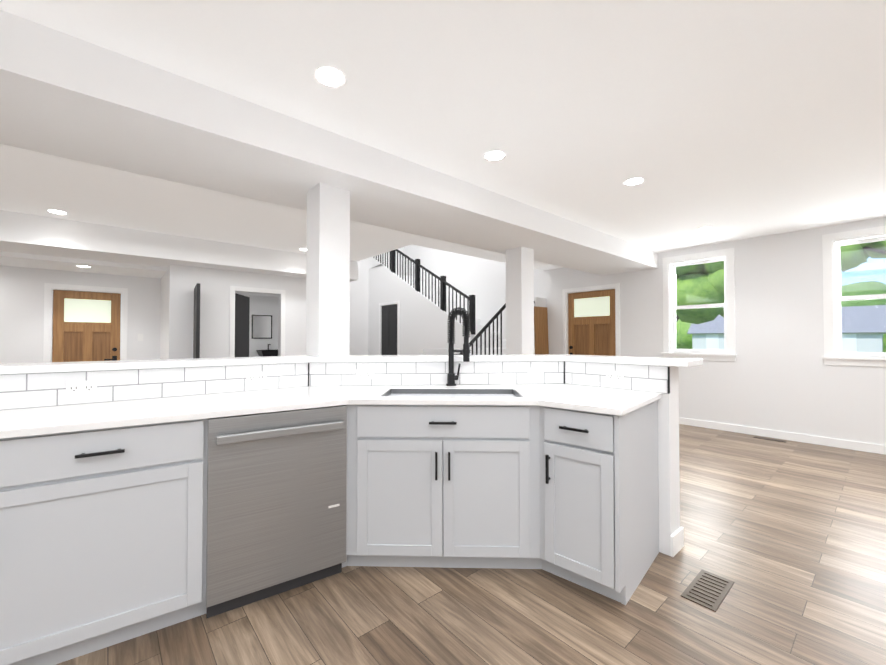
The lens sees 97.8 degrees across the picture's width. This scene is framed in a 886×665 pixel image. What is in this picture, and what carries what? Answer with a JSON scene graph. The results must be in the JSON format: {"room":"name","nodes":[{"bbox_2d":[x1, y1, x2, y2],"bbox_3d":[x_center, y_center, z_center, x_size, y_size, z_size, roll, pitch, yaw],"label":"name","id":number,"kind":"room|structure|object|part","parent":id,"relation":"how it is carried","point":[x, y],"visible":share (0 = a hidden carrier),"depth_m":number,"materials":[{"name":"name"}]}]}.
{"room":"kitchen","nodes":[
{"label":"kitchen","id":0,"kind":"room"},
{"bbox_2d":[0,265,160,363],"bbox_3d":[-7.000,0.034,4.460,6.040,2.690,0.150,1,-1,-41],"label":"wall","id":1,"kind":"structure","parent":0,"point":[21,314],"depth_m":5.49,"materials":[{"name":"white paint"}]},
{"bbox_2d":[43,283,127,362],"bbox_3d":[-5.375,0.350,5.847,0.920,2.100,0.170,1,-1,-41],"label":"front door","id":2,"kind":"structure","parent":1,"relation":"in","point":[81,322],"depth_m":5.81,"materials":[{"name":"brown wood"}]},
{"bbox_3d":[-5.383,0.387,5.856,0.732,1.984,0.022,1,-1,-41],"label":"panel","id":3,"kind":"part","parent":2,"relation":"part of","materials":[{"name":"brown wood"}]},
{"bbox_2d":[138,334,142,340],"bbox_3d":[-4.857,0.079,6.208,0.070,0.115,0.007,1,-1,-41],"label":"switch plate","id":4,"kind":"object","parent":1,"relation":"attached to","point":[140,337],"visible":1,"depth_m":6.21,"materials":[{"name":"white plastic"}]},
{"bbox_2d":[0,251,277,296],"bbox_3d":[-6.136,-1.099,5.588,8.500,0.390,2.500,1,-1,-41],"label":"ceiling","id":5,"kind":"structure","parent":0,"point":[14,259],"depth_m":5.32,"materials":[{"name":"white paint"}]},
{"bbox_2d":[160,270,168,358],"bbox_3d":[-4.775,0.262,6.592,0.120,2.300,2.730,1,-1,-41],"label":"wall","id":6,"kind":"structure","parent":0,"point":[164,317],"depth_m":5.92,"materials":[{"name":"white paint"}]},
{"bbox_2d":[168,264,305,358],"bbox_3d":[-2.856,0.229,6.368,2.730,2.360,0.120,1,-1,-41],"label":"wall","id":7,"kind":"structure","parent":0,"point":[215,284],"depth_m":5.81,"materials":[{"name":"white paint"}]},
{"bbox_2d":[193,283,199,357],"bbox_3d":[-3.405,0.371,5.334,0.040,2.018,0.720,1,-1,-35],"label":"hall door","id":8,"kind":"structure","parent":7,"relation":"in","point":[196,341],"depth_m":5.06,"materials":[{"name":"black wood"}]},
{"bbox_2d":[235,293,249,356],"bbox_3d":[-3.356,0.389,6.413,0.040,2.018,0.660,0,-1,-8],"label":"bathroom door","id":9,"kind":"structure","parent":7,"relation":"in","point":[242,305],"depth_m":6.39,"materials":[{"name":"black wood"}]},
{"bbox_2d":[229,286,285,356],"bbox_3d":[-2.955,0.346,6.191,0.830,2.120,0.015,1,-1,-41],"label":"door frame","id":10,"kind":"structure","parent":7,"relation":"attached to","point":[233,289],"depth_m":6.08,"materials":[{"name":"white wood"}]},
{"bbox_2d":[240,247,403,356],"bbox_3d":[-3.489,-1.190,9.631,6.010,5.300,0.150,1,-1,-41],"label":"wall","id":11,"kind":"structure","parent":0,"point":[358,325],"depth_m":10.47,"materials":[{"name":"white paint"}]},
{"bbox_2d":[252,315,271,338],"bbox_3d":[-4.171,-0.131,8.912,0.440,0.540,0.020,1,-1,-41],"label":"bathroom mirror","id":12,"kind":"object","parent":11,"relation":"attached to","point":[261,326],"visible":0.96,"depth_m":8.90,"materials":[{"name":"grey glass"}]},
{"bbox_2d":[0,0,885,269],"bbox_3d":[-1.580,-1.411,2.922,12.200,0.150,12.800,1,-1,-41],"label":"ceiling","id":13,"kind":"structure","parent":0,"point":[729,120],"depth_m":2.27,"materials":[{"name":"white paint"}]},
{"bbox_2d":[46,210,67,214],"bbox_3d":[-4.208,-1.312,4.218,0.176,0.006,0.176,1,-1,-41],"label":"recessed light","id":14,"kind":"object","parent":13,"relation":"in","point":[57,212],"visible":0.96,"depth_m":4.22,"materials":[{"name":"white plastic"}]},
{"bbox_2d":[0,210,357,281],"bbox_3d":[-5.028,-1.148,4.399,8.620,0.330,0.750,1,-1,-41],"label":"soffit beam","id":15,"kind":"structure","parent":13,"relation":"attached to","point":[37,234],"depth_m":4.95,"materials":[{"name":"white paint"}]},
{"bbox_2d":[0,9,657,274],"bbox_3d":[-1.368,-1.215,2.674,11.900,0.250,0.950,1,-1,-41],"label":"beam","id":16,"kind":"structure","parent":13,"relation":"attached to","point":[65,96],"depth_m":2.41,"materials":[{"name":"white paint"}]},
{"bbox_2d":[313,66,346,88],"bbox_3d":[-0.595,-1.347,2.042,0.176,0.006,0.176,1,-1,-41],"label":"recessed light","id":17,"kind":"object","parent":13,"relation":"in","point":[327,77],"visible":1,"depth_m":2.04,"materials":[{"name":"white plastic"}]},
{"bbox_2d":[483,151,505,161],"bbox_3d":[0.391,-1.333,2.920,0.176,0.006,0.176,1,-1,-41],"label":"recessed light","id":18,"kind":"object","parent":13,"relation":"in","point":[492,156],"visible":1,"depth_m":2.93,"materials":[{"name":"white plastic"}]},
{"bbox_2d":[623,178,644,185],"bbox_3d":[1.681,-1.325,3.400,0.176,0.006,0.176,1,-1,-41],"label":"recessed light","id":19,"kind":"object","parent":13,"relation":"in","point":[634,181],"visible":1,"depth_m":3.41,"materials":[{"name":"white plastic"}]},
{"bbox_2d":[56,424,885,664],"bbox_3d":[-1.580,1.379,2.878,12.200,0.050,12.800,1,-1,-41],"label":"floor","id":20,"kind":"structure","parent":0,"point":[788,538],"depth_m":1.90,"materials":[{"name":"brown wood"}]},
{"bbox_2d":[251,344,277,356],"bbox_3d":[-3.914,0.857,8.797,0.720,1.180,0.494,1,-1,-41],"label":"bathroom vanity","id":21,"kind":"object","parent":20,"relation":"on","point":[264,353],"visible":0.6,"depth_m":8.63,"materials":[{"name":"grey paint"}]},
{"bbox_2d":[0,371,679,664],"bbox_3d":[-1.440,0.757,1.276,5.632,1.141,2.125,1,-1,-41],"label":"base cabinet","id":22,"kind":"object","parent":20,"relation":"on","point":[140,497],"depth_m":1.96,"materials":[{"name":"white wood"}]},
{"bbox_2d":[66,380,96,395],"bbox_3d":[-1.838,0.281,1.968,0.116,0.070,0.010,1,-1,-41],"label":"outlet","id":23,"kind":"object","parent":22,"relation":"attached to","point":[73,387],"depth_m":1.96,"materials":[{"name":"white plastic"}]},
{"bbox_2d":[246,372,265,383],"bbox_3d":[-1.198,0.289,2.483,0.116,0.070,0.010,1,-1,-41],"label":"outlet","id":24,"kind":"object","parent":22,"relation":"attached to","point":[251,377],"depth_m":2.48,"materials":[{"name":"white plastic"}]},
{"bbox_2d":[206,405,346,617],"bbox_3d":[-0.814,0.870,1.961,0.656,0.938,0.216,1,-1,-41],"label":"dishwasher","id":25,"kind":"object","parent":22,"relation":"in","point":[276,480],"depth_m":1.92,"materials":[{"name":"grey metal"}]},
{"bbox_2d":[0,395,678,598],"bbox_3d":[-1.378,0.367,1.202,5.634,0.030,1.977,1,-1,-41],"label":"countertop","id":26,"kind":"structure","parent":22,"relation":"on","point":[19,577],"depth_m":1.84,"materials":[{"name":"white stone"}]},
{"bbox_2d":[382,389,522,396],"bbox_3d":[0.054,0.498,2.401,0.857,0.246,0.827,1,-1,-41],"label":"sink","id":27,"kind":"object","parent":26,"relation":"in","point":[385,392],"depth_m":2.57,"materials":[{"name":"silver metal"}]},
{"bbox_2d":[0,351,702,466],"bbox_3d":[-1.327,0.168,1.385,5.854,0.037,2.302,1,-1,-41],"label":"countertop","id":28,"kind":"structure","parent":22,"relation":"on","point":[50,410],"depth_m":2.12,"materials":[{"name":"white stone"}]},
{"bbox_2d":[306,183,349,355],"bbox_3d":[-0.881,-0.456,2.963,0.240,1.258,0.240,1,-1,-41],"label":"column","id":29,"kind":"structure","parent":28,"relation":"on","point":[328,278],"depth_m":2.87,"materials":[{"name":"white paint"}]},
{"bbox_2d":[446,307,469,385],"bbox_3d":[0.105,0.098,2.719,0.098,0.556,0.184,1,-1,-41],"label":"faucet","id":30,"kind":"object","parent":28,"relation":"on","point":[453,363],"depth_m":2.73,"materials":[{"name":"black metal"}]},
{"bbox_2d":[356,369,372,378],"bbox_3d":[-0.552,0.293,2.727,0.098,0.070,0.073,1,-1,-41],"label":"outlet","id":31,"kind":"object","parent":22,"relation":"attached to","point":[360,373],"depth_m":2.72,"materials":[{"name":"white plastic"}]},
{"bbox_2d":[606,370,623,381],"bbox_3d":[1.144,0.291,2.574,0.008,0.070,0.116,1,-1,-41],"label":"outlet","id":32,"kind":"object","parent":22,"relation":"attached to","point":[611,375],"depth_m":2.57,"materials":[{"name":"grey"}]},
{"bbox_2d":[368,249,545,354],"bbox_3d":[-0.460,-0.680,8.802,2.500,4.254,5.054,1,-1,-41],"label":"wall","id":33,"kind":"structure","parent":20,"relation":"on","point":[424,310],"depth_m":9.03,"materials":[{"name":"white paint"}]},
{"bbox_2d":[379,301,398,354],"bbox_3d":[-1.393,0.340,9.931,0.015,2.250,0.940,1,-1,-41],"label":"door frame","id":34,"kind":"structure","parent":33,"relation":"attached to","point":[389,303],"depth_m":9.91,"materials":[{"name":"white"}]},
{"bbox_2d":[382,304,396,354],"bbox_3d":[-1.361,0.374,9.959,0.048,2.158,0.780,1,-1,-41],"label":"closet door","id":35,"kind":"structure","parent":33,"relation":"attached to","point":[389,329],"depth_m":9.96,"materials":[{"name":"black wood"}]},
{"bbox_2d":[506,247,533,354],"bbox_3d":[0.977,0.166,4.910,0.250,2.440,0.250,1,-1,-41],"label":"column","id":36,"kind":"structure","parent":20,"relation":"on","point":[519,300],"depth_m":4.83,"materials":[{"name":"white paint"}]},
{"bbox_2d":[534,306,548,354],"bbox_3d":[1.941,0.463,7.575,0.410,1.930,0.097,1,-1,-41],"label":"wood panel","id":37,"kind":"object","parent":20,"relation":"on","point":[541,329],"visible":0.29,"depth_m":7.56,"materials":[{"name":"brown wood"}]},
{"bbox_2d":[676,371,683,549],"bbox_3d":[0.751,0.787,3.178,0.172,1.141,2.114,1,-1,-41],"label":"wall","id":38,"kind":"structure","parent":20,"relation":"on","point":[677,372],"depth_m":2.43,"materials":[{"name":"white paint"}]},
{"bbox_2d":[681,569,733,611],"bbox_3d":[1.385,1.337,2.018,0.340,0.007,0.150,1,-1,-41],"label":"floor vent","id":39,"kind":"object","parent":20,"relation":"in","point":[707,589],"visible":1,"depth_m":2.00,"materials":[{"name":"brown metal"}]},
{"bbox_2d":[753,436,786,442],"bbox_3d":[4.240,1.384,5.015,0.100,0.007,0.320,1,-1,-41],"label":"floor vent","id":40,"kind":"object","parent":20,"relation":"in","point":[770,439],"visible":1,"depth_m":5.00,"materials":[{"name":"brown metal"}]},
{"bbox_2d":[404,217,885,445],"bbox_3d":[2.978,-1.234,6.861,0.150,5.300,12.800,1,-1,-41],"label":"wall","id":41,"kind":"structure","parent":0,"point":[777,375],"depth_m":5.24,"materials":[{"name":"white paint"}]},
{"bbox_2d":[562,283,619,355],"bbox_3d":[2.735,0.290,7.103,0.168,2.260,1.100,1,-1,-41],"label":"door frame","id":42,"kind":"structure","parent":41,"relation":"attached to","point":[566,292],"depth_m":7.02,"materials":[{"name":"white wood"}]},
{"bbox_2d":[568,289,615,355],"bbox_3d":[2.732,0.326,7.099,0.057,2.164,0.932,1,-1,-41],"label":"door","id":43,"kind":"structure","parent":41,"relation":"in","point":[591,321],"depth_m":7.09,"materials":[{"name":"brown wood"}]},
{"bbox_2d":[574,324,609,355],"bbox_3d":[2.744,0.327,7.110,0.022,2.144,0.912,1,-1,-41],"label":"panel","id":44,"kind":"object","parent":43,"relation":"attached to","point":[601,339],"depth_m":7.06,"materials":[{"name":"brown wood"}]},
{"bbox_2d":[574,296,609,316],"bbox_3d":[2.733,-0.461,7.113,0.003,0.360,0.702,1,-1,-41],"label":"window","id":45,"kind":"structure","parent":43,"relation":"attached to","point":[590,307],"depth_m":7.10,"materials":[{"name":"white"}]},
{"bbox_2d":[661,248,736,360],"bbox_3d":[3.837,-0.388,5.815,0.200,1.595,0.965,1,-1,-41],"label":"window","id":46,"kind":"structure","parent":41,"relation":"in","point":[699,304],"depth_m":5.80,"materials":[{"name":"clear glass"}]},
{"bbox_3d":[3.874,-0.395,5.848,0.060,1.370,0.715,1,-1,-41],"label":"window sash","id":47,"kind":"part","parent":46,"relation":"part of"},
{"bbox_2d":[679,417,885,454],"bbox_3d":[5.021,1.327,4.330,0.015,0.100,6.020,1,-1,-41],"label":"baseboard","id":48,"kind":"structure","parent":41,"relation":"attached to","point":[851,445],"depth_m":4.96,"materials":[{"name":"white wood"}]},
{"bbox_2d":[822,226,885,366],"bbox_3d":[5.024,-0.409,4.442,0.200,1.595,0.965,1,-1,-41],"label":"window","id":49,"kind":"structure","parent":41,"relation":"in","point":[864,301],"depth_m":4.68,"materials":[{"name":"clear glass"}]},
{"bbox_3d":[5.062,-0.416,4.475,0.060,1.370,0.715,1,-1,-41],"label":"window sash","id":50,"kind":"part","parent":49,"relation":"part of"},
{"label":"outside","id":51,"kind":"structure","parent":0,"visible":0},
{"bbox_3d":[55.451,2.465,47.877,132.940,0.100,160.000,1,-1,-41],"label":"ground","id":52,"kind":"structure","parent":51,"visible":0},
{"bbox_2d":[676,261,723,323],"bbox_3d":[8.129,-1.500,12.614,3.940,6.821,4.331,1,-1,-41],"label":"tree","id":53,"kind":"object","parent":52,"relation":"on","point":[684,290],"depth_m":11.13,"materials":[{"name":"green plant"}]},
{"bbox_2d":[687,315,723,349],"bbox_3d":[24.680,0.173,34.528,4.901,4.062,3.600,1,-1,-41],"label":"shed","id":54,"kind":"object","parent":52,"relation":"on","point":[711,338],"depth_m":33.52,"materials":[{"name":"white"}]},
{"bbox_3d":[23.079,1.107,33.128,0.025,2.050,0.900,1,-1,-41],"label":"door","id":55,"kind":"part","parent":54,"relation":"part of","materials":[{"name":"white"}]},
{"bbox_2d":[676,281,885,319],"bbox_3d":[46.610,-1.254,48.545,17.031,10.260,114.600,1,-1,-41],"label":"tree","id":56,"kind":"object","parent":52,"relation":"on","point":[865,290],"depth_m":42.63,"materials":[{"name":"green plant"}]},
{"bbox_2d":[676,319,885,351],"bbox_3d":[37.481,0.255,38.364,7.515,6.072,27.742,1,-1,-41],"label":"shrubs","id":57,"kind":"object","parent":52,"relation":"on","point":[683,341],"depth_m":44.58,"materials":[{"name":"green plant"}]},
{"bbox_2d":[840,241,885,271],"bbox_3d":[12.804,-1.382,11.040,2.296,6.529,3.501,1,-1,-41],"label":"tree","id":58,"kind":"object","parent":52,"relation":"on","point":[844,250],"depth_m":11.08,"materials":[{"name":"green plant"}]},
{"bbox_2d":[841,305,885,351],"bbox_3d":[31.738,0.055,30.188,4.904,4.161,4.000,1,-1,-41],"label":"shed","id":59,"kind":"object","parent":52,"relation":"on","point":[860,328],"depth_m":28.52,"materials":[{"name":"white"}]},
{"bbox_3d":[30.137,1.038,28.788,0.025,2.050,0.900,1,-1,-41],"label":"door","id":60,"kind":"part","parent":59,"relation":"part of","materials":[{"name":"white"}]}
]}

